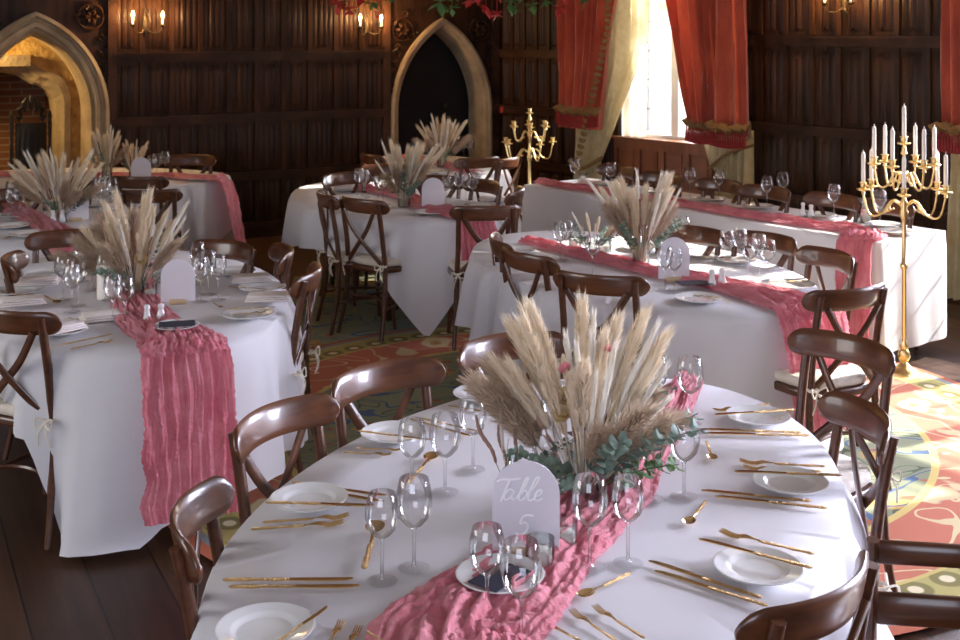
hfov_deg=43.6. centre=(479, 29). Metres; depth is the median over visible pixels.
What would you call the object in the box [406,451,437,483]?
spoon
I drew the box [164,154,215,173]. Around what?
chair
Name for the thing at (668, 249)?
bowl
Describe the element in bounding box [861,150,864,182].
taper candle
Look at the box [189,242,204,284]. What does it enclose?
wine glass
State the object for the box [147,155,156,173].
wine glass
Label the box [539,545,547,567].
candle
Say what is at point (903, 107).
taper candle
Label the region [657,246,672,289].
wine glass
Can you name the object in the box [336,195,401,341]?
chair
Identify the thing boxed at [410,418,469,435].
table knife
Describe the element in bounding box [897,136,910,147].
candle cup
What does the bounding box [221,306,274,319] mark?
plate
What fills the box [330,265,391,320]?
table
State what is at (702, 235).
chair
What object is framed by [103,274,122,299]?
bowl
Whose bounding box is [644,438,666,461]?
bowl
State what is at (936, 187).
candle cup
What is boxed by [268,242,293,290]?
chair
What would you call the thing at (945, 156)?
taper candle
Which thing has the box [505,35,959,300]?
wall
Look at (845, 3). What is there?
wall sconce
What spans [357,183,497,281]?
table runner
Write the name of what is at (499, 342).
chair
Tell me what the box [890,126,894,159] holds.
taper candle
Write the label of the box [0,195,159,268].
tablecloth
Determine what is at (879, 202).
chair
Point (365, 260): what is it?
seat cushion
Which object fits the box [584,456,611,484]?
tealight holder
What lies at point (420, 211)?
plate
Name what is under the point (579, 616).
fork
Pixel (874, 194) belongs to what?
bowl
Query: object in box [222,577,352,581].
table knife
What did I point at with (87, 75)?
archway
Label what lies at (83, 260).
bowl
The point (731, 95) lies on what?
drape
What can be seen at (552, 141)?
candle cup
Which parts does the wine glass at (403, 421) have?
stem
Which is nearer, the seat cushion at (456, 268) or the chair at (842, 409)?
the chair at (842, 409)
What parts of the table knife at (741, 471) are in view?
blade, handle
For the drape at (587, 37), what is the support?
hanging from the window curtain at (601, 46)
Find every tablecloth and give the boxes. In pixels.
[0,167,233,250]
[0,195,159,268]
[0,249,307,556]
[191,376,894,639]
[281,180,519,335]
[365,154,521,231]
[455,231,843,449]
[521,178,946,351]
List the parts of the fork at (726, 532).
handle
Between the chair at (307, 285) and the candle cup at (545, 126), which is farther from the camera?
the candle cup at (545, 126)
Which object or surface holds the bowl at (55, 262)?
on the wine glass at (55, 261)
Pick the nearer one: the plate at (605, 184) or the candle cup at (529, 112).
the plate at (605, 184)
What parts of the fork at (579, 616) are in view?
handle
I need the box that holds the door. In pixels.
[398,34,468,157]
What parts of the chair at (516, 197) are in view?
leg, rail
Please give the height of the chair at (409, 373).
0.909 m
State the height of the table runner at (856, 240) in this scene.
0.683 m
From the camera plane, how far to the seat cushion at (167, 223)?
9.13 m
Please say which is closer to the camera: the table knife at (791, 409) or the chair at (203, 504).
the chair at (203, 504)
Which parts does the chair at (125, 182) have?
leg, rail, leg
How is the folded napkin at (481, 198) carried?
on the plate at (501, 202)
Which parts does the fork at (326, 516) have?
handle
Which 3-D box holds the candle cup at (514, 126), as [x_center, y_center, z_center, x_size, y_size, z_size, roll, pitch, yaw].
[0.295,0.830,10.339,0.072,0.069,0.071,0,0,-23]
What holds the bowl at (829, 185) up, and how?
on the wine glass at (829, 185)
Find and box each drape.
[556,0,616,129]
[665,0,715,131]
[714,0,748,136]
[940,0,959,135]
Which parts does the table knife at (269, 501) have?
handle, blade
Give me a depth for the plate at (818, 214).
7.99 m
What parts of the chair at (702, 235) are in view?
rail, leg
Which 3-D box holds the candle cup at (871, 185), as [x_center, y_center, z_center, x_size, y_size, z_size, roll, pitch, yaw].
[2.313,0.918,7.092,0.076,0.073,0.075,0,0,19]
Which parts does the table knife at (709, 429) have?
blade, handle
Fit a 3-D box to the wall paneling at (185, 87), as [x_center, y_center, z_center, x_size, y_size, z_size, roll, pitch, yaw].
[-5.006,0.075,9.968,11.977,3.550,0.020,0,0,-30]
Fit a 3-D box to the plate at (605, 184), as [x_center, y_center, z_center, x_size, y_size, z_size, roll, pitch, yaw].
[0.990,1.229,9.597,0.229,0.017,0.229,0,0,0]
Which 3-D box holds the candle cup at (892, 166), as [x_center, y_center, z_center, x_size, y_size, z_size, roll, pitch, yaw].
[2.331,0.768,6.783,0.076,0.073,0.075,0,0,19]
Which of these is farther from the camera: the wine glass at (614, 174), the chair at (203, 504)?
the wine glass at (614, 174)
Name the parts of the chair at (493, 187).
leg, rail, leg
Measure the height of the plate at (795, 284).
0.016 m
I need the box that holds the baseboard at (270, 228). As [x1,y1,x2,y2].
[233,220,283,239]
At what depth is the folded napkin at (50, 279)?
5.75 m
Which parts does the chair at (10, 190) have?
rail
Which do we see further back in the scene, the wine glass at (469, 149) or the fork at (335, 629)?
the wine glass at (469, 149)
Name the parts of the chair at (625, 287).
leg, rail, leg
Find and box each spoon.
[44,295,60,302]
[361,520,384,568]
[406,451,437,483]
[576,572,630,596]
[682,501,706,523]
[705,441,717,458]
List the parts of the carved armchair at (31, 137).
post, post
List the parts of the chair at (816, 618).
leg, leg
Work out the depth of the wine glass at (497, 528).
2.54 m
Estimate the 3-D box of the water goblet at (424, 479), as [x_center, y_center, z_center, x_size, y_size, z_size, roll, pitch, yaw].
[-0.152,1.136,2.763,0.085,0.209,0.084,0,0,0]
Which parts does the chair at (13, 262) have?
leg, rail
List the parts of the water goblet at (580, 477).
stem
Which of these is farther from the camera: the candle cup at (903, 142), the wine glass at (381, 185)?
the wine glass at (381, 185)
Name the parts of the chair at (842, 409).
leg, rail, leg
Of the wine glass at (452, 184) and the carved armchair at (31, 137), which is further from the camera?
the carved armchair at (31, 137)
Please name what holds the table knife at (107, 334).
on the tablecloth at (96, 437)
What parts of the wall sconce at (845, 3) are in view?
arm, plate, arm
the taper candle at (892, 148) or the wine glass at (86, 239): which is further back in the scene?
the taper candle at (892, 148)
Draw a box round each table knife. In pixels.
[60,334,111,344]
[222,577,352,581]
[228,286,263,288]
[228,584,358,588]
[229,307,274,309]
[265,500,373,506]
[278,606,327,639]
[292,481,385,495]
[348,494,384,501]
[357,430,429,439]
[366,630,381,639]
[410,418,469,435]
[420,417,475,430]
[554,626,580,639]
[648,560,761,597]
[654,570,767,605]
[698,538,812,568]
[699,428,801,433]
[701,489,810,501]
[707,432,809,436]
[714,408,794,414]
[715,495,826,508]
[734,470,841,476]
[768,280,809,282]
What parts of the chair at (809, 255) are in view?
leg, rail, leg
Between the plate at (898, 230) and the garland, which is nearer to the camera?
the plate at (898, 230)
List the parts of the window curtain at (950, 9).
braid trim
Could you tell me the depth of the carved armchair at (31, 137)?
11.05 m
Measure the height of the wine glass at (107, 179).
0.226 m
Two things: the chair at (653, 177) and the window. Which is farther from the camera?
the window
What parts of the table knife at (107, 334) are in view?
handle, blade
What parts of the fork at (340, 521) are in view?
handle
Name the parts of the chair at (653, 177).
rail, leg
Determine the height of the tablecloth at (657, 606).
0.729 m
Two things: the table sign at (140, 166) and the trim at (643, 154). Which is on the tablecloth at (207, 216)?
the table sign at (140, 166)
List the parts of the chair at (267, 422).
leg, rail, leg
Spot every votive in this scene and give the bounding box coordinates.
[142,283,157,295]
[525,533,554,567]
[560,516,577,544]
[578,173,587,178]
[600,241,611,253]
[612,467,636,491]
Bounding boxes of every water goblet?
[396,473,431,567]
[429,411,460,491]
[500,534,541,635]
[541,381,565,452]
[572,472,607,566]
[669,415,699,494]
[676,355,703,422]
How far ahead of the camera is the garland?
9.19 m
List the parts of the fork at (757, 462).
handle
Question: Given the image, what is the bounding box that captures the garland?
[327,0,587,20]
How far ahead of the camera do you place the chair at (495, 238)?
6.21 m
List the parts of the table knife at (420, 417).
handle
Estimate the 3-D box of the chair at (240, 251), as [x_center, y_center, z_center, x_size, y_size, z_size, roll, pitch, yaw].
[-1.399,1.536,5.974,0.463,0.909,0.500,0,0,33]
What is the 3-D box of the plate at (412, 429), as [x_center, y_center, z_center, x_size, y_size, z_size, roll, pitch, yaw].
[-0.262,1.230,3.659,0.205,0.015,0.205,0,0,0]
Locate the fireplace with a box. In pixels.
[0,36,80,170]
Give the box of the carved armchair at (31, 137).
[9,95,51,169]
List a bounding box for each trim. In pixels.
[0,0,107,87]
[0,55,29,66]
[0,63,70,167]
[107,0,501,180]
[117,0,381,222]
[391,9,492,93]
[499,35,949,224]
[611,135,711,194]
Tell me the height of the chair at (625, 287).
0.909 m
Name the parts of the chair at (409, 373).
leg, rail, leg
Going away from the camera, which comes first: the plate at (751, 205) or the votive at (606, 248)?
the votive at (606, 248)
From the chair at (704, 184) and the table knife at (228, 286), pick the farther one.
the chair at (704, 184)
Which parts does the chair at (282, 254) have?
leg, rail, leg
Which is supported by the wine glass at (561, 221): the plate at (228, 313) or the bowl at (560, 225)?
the bowl at (560, 225)
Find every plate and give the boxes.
[0,222,29,228]
[0,284,45,294]
[1,212,18,217]
[9,229,43,236]
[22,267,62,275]
[52,323,88,335]
[89,201,110,206]
[154,319,198,330]
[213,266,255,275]
[214,602,314,639]
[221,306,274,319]
[238,281,285,291]
[269,482,347,512]
[332,188,359,191]
[339,195,370,198]
[360,420,427,442]
[413,209,439,214]
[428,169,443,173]
[453,385,511,401]
[455,553,544,593]
[464,202,495,205]
[479,200,503,203]
[510,245,536,252]
[592,181,613,185]
[621,243,654,248]
[674,292,721,302]
[689,249,722,256]
[695,195,726,200]
[712,545,803,585]
[715,255,756,263]
[725,404,790,425]
[741,203,774,208]
[752,466,828,494]
[769,278,815,288]
[801,211,835,217]
[865,220,901,226]
[878,227,916,233]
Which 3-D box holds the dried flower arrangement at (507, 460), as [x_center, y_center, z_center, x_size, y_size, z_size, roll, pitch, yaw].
[0.120,1.109,3.138,0.268,0.264,0.060,0,0,-5]
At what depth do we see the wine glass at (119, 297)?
5.05 m
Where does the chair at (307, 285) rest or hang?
on the carpet at (924, 412)
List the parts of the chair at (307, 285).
leg, seat, rail, leg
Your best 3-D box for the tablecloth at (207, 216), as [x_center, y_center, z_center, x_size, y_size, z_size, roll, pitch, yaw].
[-3.329,1.609,10.171,2.546,0.729,1.751,0,0,4]
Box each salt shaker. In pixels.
[50,210,56,220]
[143,304,150,319]
[708,269,715,285]
[799,202,806,216]
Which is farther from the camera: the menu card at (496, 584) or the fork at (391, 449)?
the fork at (391, 449)
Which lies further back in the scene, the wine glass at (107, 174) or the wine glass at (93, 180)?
the wine glass at (107, 174)
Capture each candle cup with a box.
[505,139,512,146]
[510,122,517,129]
[526,108,533,115]
[526,123,534,130]
[536,140,543,147]
[542,122,549,129]
[549,137,556,144]
[856,182,869,194]
[866,179,877,190]
[867,156,880,168]
[878,154,888,165]
[885,159,898,171]
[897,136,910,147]
[897,188,910,200]
[908,155,920,166]
[917,160,930,172]
[927,157,940,169]
[930,181,942,193]
[939,185,952,197]
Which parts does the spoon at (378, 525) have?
handle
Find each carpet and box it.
[167,324,959,635]
[291,275,452,347]
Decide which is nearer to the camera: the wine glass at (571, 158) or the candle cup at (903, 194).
the candle cup at (903, 194)
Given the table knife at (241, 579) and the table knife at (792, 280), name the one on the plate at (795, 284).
the table knife at (792, 280)
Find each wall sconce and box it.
[130,9,165,36]
[357,12,383,37]
[821,0,854,16]
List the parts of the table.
leg, leg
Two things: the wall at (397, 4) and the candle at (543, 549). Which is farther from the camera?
the wall at (397, 4)
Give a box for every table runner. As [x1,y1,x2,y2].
[0,171,246,242]
[1,202,80,253]
[110,254,238,526]
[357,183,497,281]
[364,369,703,639]
[401,154,482,171]
[518,235,859,431]
[534,177,887,337]
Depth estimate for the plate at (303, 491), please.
3.17 m
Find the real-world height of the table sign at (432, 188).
0.210 m
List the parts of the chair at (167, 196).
leg, rail, leg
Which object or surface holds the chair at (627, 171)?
on the carpet at (362, 319)
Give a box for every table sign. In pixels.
[63,191,88,220]
[131,157,150,175]
[161,259,194,304]
[422,178,443,205]
[492,460,559,555]
[658,237,689,281]
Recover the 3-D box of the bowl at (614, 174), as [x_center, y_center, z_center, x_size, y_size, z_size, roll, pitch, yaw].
[1.004,1.073,9.193,0.088,0.117,0.087,0,0,0]
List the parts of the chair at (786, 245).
leg, rail, leg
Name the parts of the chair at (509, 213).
leg, seat, leg, rail, leg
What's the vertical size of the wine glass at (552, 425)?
0.199 m
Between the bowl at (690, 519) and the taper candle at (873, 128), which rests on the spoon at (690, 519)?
the bowl at (690, 519)
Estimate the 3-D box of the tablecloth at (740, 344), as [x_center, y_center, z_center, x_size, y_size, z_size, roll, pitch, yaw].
[0.812,1.586,6.362,1.762,0.683,2.574,0,0,-27]
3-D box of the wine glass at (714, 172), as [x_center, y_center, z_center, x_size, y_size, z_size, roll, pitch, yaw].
[1.734,1.127,8.709,0.088,0.226,0.087,0,0,0]
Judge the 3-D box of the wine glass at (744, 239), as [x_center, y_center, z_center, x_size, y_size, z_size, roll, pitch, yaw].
[1.340,1.137,5.957,0.080,0.205,0.079,0,0,0]
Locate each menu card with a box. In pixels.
[159,320,194,327]
[467,563,531,592]
[675,280,712,285]
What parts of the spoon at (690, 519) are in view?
handle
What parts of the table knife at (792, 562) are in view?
blade, handle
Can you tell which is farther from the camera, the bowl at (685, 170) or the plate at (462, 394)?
the bowl at (685, 170)
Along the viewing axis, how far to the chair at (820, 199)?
7.98 m
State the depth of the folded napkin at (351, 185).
9.31 m
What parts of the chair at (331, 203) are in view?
leg, rail, leg, seat, leg, leg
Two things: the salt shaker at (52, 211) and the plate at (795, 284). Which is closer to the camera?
the plate at (795, 284)
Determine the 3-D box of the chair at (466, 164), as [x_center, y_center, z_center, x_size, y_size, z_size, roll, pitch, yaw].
[-0.095,1.536,10.407,0.463,0.909,0.500,0,0,-28]
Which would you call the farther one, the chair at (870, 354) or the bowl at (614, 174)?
the bowl at (614, 174)
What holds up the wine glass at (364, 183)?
on the tablecloth at (423, 290)
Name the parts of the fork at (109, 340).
handle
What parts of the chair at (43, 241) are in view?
leg, rail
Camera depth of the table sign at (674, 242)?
5.90 m
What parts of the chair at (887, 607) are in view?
leg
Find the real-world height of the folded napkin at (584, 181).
0.025 m
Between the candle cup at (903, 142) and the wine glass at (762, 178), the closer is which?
the candle cup at (903, 142)
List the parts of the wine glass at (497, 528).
stem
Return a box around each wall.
[117,0,490,116]
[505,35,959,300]
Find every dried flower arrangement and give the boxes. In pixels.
[7,146,104,222]
[48,185,195,292]
[90,125,129,180]
[121,140,149,175]
[374,137,446,207]
[413,112,472,167]
[458,289,708,499]
[475,409,576,471]
[558,212,618,248]
[586,168,686,263]
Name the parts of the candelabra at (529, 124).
arm, arm, arm, arm, arm, arm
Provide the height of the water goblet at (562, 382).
0.209 m
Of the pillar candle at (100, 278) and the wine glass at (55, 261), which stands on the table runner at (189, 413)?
the pillar candle at (100, 278)
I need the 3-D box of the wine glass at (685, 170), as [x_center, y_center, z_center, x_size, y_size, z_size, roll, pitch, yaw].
[1.551,1.127,8.864,0.088,0.226,0.087,0,0,0]
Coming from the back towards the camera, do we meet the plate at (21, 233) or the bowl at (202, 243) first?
the plate at (21, 233)
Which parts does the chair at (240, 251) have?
leg, leg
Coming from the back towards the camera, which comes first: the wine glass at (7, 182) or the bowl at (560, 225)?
the wine glass at (7, 182)
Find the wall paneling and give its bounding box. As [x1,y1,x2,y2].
[500,0,950,241]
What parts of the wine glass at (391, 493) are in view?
stem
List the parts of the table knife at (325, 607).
handle, blade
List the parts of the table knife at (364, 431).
handle, blade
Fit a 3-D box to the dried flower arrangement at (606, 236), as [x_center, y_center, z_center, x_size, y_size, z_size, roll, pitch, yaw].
[0.626,1.118,6.574,0.346,0.246,0.354,0,0,-27]
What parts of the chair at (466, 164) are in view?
leg, rail, leg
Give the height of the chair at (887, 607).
0.864 m
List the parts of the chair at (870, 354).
leg, rail, seat, leg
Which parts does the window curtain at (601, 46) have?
braid trim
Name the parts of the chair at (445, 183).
rail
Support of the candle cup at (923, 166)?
on the candelabra at (903, 369)
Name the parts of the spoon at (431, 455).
handle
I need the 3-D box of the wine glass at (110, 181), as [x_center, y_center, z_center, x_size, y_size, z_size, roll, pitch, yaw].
[-2.522,1.127,8.094,0.088,0.226,0.087,0,0,0]
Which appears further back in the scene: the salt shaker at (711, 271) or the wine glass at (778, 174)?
the wine glass at (778, 174)
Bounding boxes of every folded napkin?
[0,294,45,307]
[14,275,60,285]
[38,318,87,335]
[78,308,127,322]
[229,272,272,283]
[244,291,289,301]
[332,184,354,187]
[478,195,504,200]
[577,178,603,184]
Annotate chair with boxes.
[0,188,52,212]
[0,250,28,459]
[0,310,61,549]
[24,229,97,262]
[80,180,95,204]
[110,176,180,237]
[118,189,183,250]
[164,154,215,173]
[169,476,234,639]
[192,239,255,272]
[228,393,339,526]
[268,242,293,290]
[288,261,321,473]
[315,189,396,335]
[319,171,371,305]
[331,357,445,448]
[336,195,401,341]
[356,164,403,286]
[359,152,386,178]
[395,175,462,309]
[447,205,521,350]
[451,185,524,323]
[452,178,502,319]
[453,156,499,180]
[457,331,565,384]
[489,232,514,378]
[492,156,521,214]
[498,246,560,304]
[553,270,649,378]
[596,163,636,187]
[639,171,683,196]
[650,224,725,259]
[695,177,741,204]
[724,230,797,271]
[734,549,879,639]
[738,184,791,212]
[774,282,892,490]
[787,328,901,591]
[795,245,858,446]
[803,191,860,221]
[817,390,900,625]
[853,198,918,349]
[865,535,959,639]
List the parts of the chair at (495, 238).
rail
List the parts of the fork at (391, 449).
handle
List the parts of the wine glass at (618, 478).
stem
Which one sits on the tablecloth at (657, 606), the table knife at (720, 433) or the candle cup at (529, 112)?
the table knife at (720, 433)
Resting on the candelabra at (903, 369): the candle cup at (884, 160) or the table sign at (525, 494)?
the candle cup at (884, 160)
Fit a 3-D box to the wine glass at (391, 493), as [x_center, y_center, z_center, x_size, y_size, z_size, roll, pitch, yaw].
[-0.220,1.141,2.698,0.078,0.199,0.077,0,0,0]
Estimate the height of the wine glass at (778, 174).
0.226 m
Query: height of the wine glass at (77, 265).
0.205 m
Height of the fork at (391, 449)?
0.006 m
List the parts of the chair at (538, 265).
leg, rail, leg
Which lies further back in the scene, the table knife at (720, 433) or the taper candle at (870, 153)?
the taper candle at (870, 153)
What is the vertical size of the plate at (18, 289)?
0.017 m
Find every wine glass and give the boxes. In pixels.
[5,181,16,207]
[5,186,18,221]
[13,185,25,218]
[21,186,33,215]
[54,254,70,299]
[62,264,81,310]
[69,259,86,305]
[73,239,89,280]
[91,178,104,211]
[96,255,100,299]
[97,172,108,201]
[100,180,112,202]
[103,274,122,323]
[105,177,118,209]
[115,275,134,325]
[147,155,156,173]
[152,153,161,175]
[160,151,169,167]
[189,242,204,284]
[191,256,208,301]
[199,250,216,294]
[209,254,226,299]
[354,168,363,194]
[359,170,368,194]
[365,488,398,581]
[372,174,382,199]
[377,176,387,200]
[397,416,425,492]
[428,143,437,168]
[441,176,451,203]
[447,170,456,198]
[454,172,463,200]
[459,396,486,467]
[461,173,470,201]
[465,138,474,151]
[467,175,478,201]
[469,521,504,604]
[531,421,559,456]
[553,222,566,260]
[559,220,572,258]
[569,158,580,182]
[585,234,600,274]
[605,162,616,187]
[611,473,644,562]
[644,438,666,498]
[646,354,667,385]
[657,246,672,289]
[666,247,681,291]
[676,216,689,235]
[684,167,695,197]
[713,169,724,200]
[719,229,734,269]
[733,228,747,267]
[742,237,757,278]
[751,233,766,273]
[760,239,775,280]
[761,176,772,206]
[777,172,788,187]
[827,184,840,218]
[873,189,886,224]
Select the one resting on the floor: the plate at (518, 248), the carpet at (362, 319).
the carpet at (362, 319)
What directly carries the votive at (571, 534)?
on the table runner at (442, 608)
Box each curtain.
[552,0,649,179]
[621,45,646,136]
[665,0,753,201]
[928,0,959,299]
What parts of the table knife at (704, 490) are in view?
blade, handle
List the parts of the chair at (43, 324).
seat, rail, leg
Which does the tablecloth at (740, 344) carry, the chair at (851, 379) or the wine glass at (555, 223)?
the wine glass at (555, 223)
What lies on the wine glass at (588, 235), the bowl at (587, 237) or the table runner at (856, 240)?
the bowl at (587, 237)
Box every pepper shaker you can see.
[58,209,65,222]
[156,303,165,319]
[717,268,726,282]
[807,204,814,216]
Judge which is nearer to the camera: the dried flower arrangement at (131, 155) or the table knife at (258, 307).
the table knife at (258, 307)
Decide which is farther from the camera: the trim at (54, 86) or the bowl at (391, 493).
the trim at (54, 86)
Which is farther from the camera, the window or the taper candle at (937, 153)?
the window
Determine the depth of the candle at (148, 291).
5.54 m
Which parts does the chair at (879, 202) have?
rail, leg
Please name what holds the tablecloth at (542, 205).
on the trestle table
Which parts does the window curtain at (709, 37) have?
braid trim, braid trim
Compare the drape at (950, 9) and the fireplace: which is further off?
the fireplace
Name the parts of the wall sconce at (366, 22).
plate, arm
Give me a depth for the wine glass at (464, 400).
3.40 m
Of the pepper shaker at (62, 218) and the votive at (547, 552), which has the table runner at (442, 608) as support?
the votive at (547, 552)
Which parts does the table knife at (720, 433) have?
blade, handle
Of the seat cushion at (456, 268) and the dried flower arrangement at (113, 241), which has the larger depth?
the seat cushion at (456, 268)
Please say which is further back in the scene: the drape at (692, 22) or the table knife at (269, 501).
the drape at (692, 22)
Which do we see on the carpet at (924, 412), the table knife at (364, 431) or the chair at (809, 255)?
the chair at (809, 255)
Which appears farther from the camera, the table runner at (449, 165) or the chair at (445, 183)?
the table runner at (449, 165)
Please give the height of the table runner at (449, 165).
0.046 m
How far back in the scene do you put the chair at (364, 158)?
10.45 m
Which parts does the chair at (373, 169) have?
leg, rail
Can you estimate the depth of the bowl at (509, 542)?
2.44 m
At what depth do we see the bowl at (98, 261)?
5.52 m
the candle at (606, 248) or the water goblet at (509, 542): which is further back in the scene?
the candle at (606, 248)
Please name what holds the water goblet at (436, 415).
on the tablecloth at (657, 606)
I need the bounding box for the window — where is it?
[646,0,699,139]
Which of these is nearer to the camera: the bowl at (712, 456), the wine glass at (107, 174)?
the bowl at (712, 456)
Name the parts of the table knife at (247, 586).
handle, blade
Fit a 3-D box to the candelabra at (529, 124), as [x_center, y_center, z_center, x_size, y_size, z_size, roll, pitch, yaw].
[0.444,1.358,10.389,0.496,1.284,0.426,0,0,-23]
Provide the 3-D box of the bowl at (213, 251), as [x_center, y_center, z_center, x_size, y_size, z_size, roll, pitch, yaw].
[-1.274,1.088,5.620,0.080,0.106,0.079,0,0,0]
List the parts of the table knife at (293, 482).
blade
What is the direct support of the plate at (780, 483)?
on the tablecloth at (657, 606)
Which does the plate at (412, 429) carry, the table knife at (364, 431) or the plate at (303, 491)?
the table knife at (364, 431)
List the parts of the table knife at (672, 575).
blade, handle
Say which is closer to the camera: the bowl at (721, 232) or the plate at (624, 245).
the bowl at (721, 232)
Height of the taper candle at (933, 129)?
0.207 m
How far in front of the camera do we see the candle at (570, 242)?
6.75 m
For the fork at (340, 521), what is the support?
on the tablecloth at (657, 606)
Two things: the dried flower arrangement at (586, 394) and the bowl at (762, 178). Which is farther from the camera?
the bowl at (762, 178)
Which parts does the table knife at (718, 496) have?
blade, handle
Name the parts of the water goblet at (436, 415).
stem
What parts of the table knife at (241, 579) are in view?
handle, blade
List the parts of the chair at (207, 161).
rail, leg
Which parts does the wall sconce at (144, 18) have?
arm, plate, arm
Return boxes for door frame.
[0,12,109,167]
[391,18,491,157]
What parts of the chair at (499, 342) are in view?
leg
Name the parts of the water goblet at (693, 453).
stem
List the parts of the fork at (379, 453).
handle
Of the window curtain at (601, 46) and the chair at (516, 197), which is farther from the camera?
the window curtain at (601, 46)
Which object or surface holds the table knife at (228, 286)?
on the plate at (271, 285)
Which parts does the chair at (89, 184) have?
rail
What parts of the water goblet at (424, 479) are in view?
stem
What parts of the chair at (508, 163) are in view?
leg, rail, leg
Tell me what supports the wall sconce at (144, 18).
attached to the wall at (397, 4)
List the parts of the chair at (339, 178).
leg, rail, leg, leg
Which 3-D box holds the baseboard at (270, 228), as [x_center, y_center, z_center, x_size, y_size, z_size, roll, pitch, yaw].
[-4.992,1.925,9.963,11.997,0.150,0.050,0,0,-30]
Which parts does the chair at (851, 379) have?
leg, seat, rail, leg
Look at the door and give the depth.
12.94 m
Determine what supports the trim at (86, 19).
attached to the wall at (397, 4)
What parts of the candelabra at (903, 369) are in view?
arm, arm, arm, arm, arm, arm, arm, arm, arm, arm, arm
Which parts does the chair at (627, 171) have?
rail, leg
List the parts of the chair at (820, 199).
rail, leg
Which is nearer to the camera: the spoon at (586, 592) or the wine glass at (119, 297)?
the spoon at (586, 592)
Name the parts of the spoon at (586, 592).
handle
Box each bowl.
[54,254,70,277]
[62,264,81,288]
[69,259,86,282]
[96,255,100,274]
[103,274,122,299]
[115,275,134,301]
[189,242,204,263]
[191,256,208,279]
[199,250,216,272]
[209,254,226,277]
[365,488,398,538]
[365,520,384,541]
[396,473,431,527]
[397,416,425,458]
[422,451,437,466]
[429,411,460,457]
[459,396,486,434]
[469,521,504,575]
[500,534,541,598]
[541,381,565,422]
[553,222,566,241]
[559,220,572,239]
[569,158,580,172]
[572,472,607,526]
[576,585,603,596]
[585,234,600,255]
[605,162,616,176]
[611,473,644,521]
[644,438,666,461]
[657,246,672,268]
[666,247,681,270]
[669,415,699,461]
[676,355,703,393]
[682,513,696,523]
[684,167,695,182]
[707,450,717,458]
[713,169,724,185]
[719,229,734,249]
[733,228,747,248]
[742,237,757,259]
[751,233,766,254]
[760,239,775,261]
[761,176,772,192]
[827,184,840,201]
[873,189,886,207]
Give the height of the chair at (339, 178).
0.909 m
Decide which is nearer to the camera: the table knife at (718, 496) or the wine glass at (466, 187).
the table knife at (718, 496)
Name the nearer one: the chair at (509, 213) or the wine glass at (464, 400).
the wine glass at (464, 400)
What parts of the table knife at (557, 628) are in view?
blade, handle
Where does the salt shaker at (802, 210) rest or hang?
on the tablecloth at (542, 205)
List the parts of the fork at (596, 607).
handle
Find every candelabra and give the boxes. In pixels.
[501,108,556,183]
[856,106,952,378]
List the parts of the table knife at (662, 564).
blade, handle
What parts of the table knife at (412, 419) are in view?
handle, blade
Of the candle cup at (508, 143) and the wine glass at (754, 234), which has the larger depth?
the candle cup at (508, 143)
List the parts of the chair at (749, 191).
rail, leg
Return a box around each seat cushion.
[0,397,14,415]
[156,220,179,230]
[300,350,303,362]
[329,250,365,261]
[353,253,400,266]
[449,258,467,274]
[775,363,865,389]
[826,449,870,492]
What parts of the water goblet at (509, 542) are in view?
stem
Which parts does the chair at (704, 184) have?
rail, leg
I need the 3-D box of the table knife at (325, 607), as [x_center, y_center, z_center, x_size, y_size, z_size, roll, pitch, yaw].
[-0.363,1.216,2.455,0.010,0.005,0.174,0,0,29]
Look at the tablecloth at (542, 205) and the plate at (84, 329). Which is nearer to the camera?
the plate at (84, 329)
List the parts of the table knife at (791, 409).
blade, handle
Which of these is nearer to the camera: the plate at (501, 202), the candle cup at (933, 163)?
the candle cup at (933, 163)
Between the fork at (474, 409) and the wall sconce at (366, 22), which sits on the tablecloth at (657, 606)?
the fork at (474, 409)
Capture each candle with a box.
[97,262,115,299]
[146,289,153,294]
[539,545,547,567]
[560,527,573,544]
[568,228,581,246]
[601,245,609,251]
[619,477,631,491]
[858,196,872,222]
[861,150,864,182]
[869,147,872,178]
[872,124,875,156]
[883,124,886,154]
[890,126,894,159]
[902,106,905,136]
[902,156,905,187]
[913,123,916,154]
[922,129,925,159]
[932,125,935,157]
[935,149,938,181]
[944,154,947,185]
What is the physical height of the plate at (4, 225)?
0.018 m
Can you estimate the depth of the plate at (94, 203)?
8.50 m
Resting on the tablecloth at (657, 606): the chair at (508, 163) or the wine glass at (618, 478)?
the wine glass at (618, 478)
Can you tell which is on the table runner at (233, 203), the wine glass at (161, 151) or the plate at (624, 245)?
the wine glass at (161, 151)
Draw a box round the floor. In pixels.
[0,219,959,639]
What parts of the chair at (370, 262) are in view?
leg, rail, seat, leg, leg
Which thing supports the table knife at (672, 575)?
on the tablecloth at (657, 606)
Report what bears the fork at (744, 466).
on the tablecloth at (657, 606)
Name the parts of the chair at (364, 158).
rail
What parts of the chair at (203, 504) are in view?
leg, rail, leg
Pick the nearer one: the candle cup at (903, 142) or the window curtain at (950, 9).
the candle cup at (903, 142)
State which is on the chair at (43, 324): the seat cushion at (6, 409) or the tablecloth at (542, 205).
the seat cushion at (6, 409)
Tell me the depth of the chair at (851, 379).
5.07 m
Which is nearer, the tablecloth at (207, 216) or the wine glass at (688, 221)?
the wine glass at (688, 221)
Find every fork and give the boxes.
[70,339,113,348]
[232,311,264,314]
[250,519,343,530]
[262,512,348,523]
[329,619,344,639]
[344,451,391,455]
[349,625,361,639]
[356,447,399,450]
[448,405,480,410]
[568,608,616,639]
[591,604,644,638]
[700,257,730,258]
[712,403,769,410]
[719,528,814,554]
[739,458,825,467]
[743,464,821,472]
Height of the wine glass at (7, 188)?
0.226 m

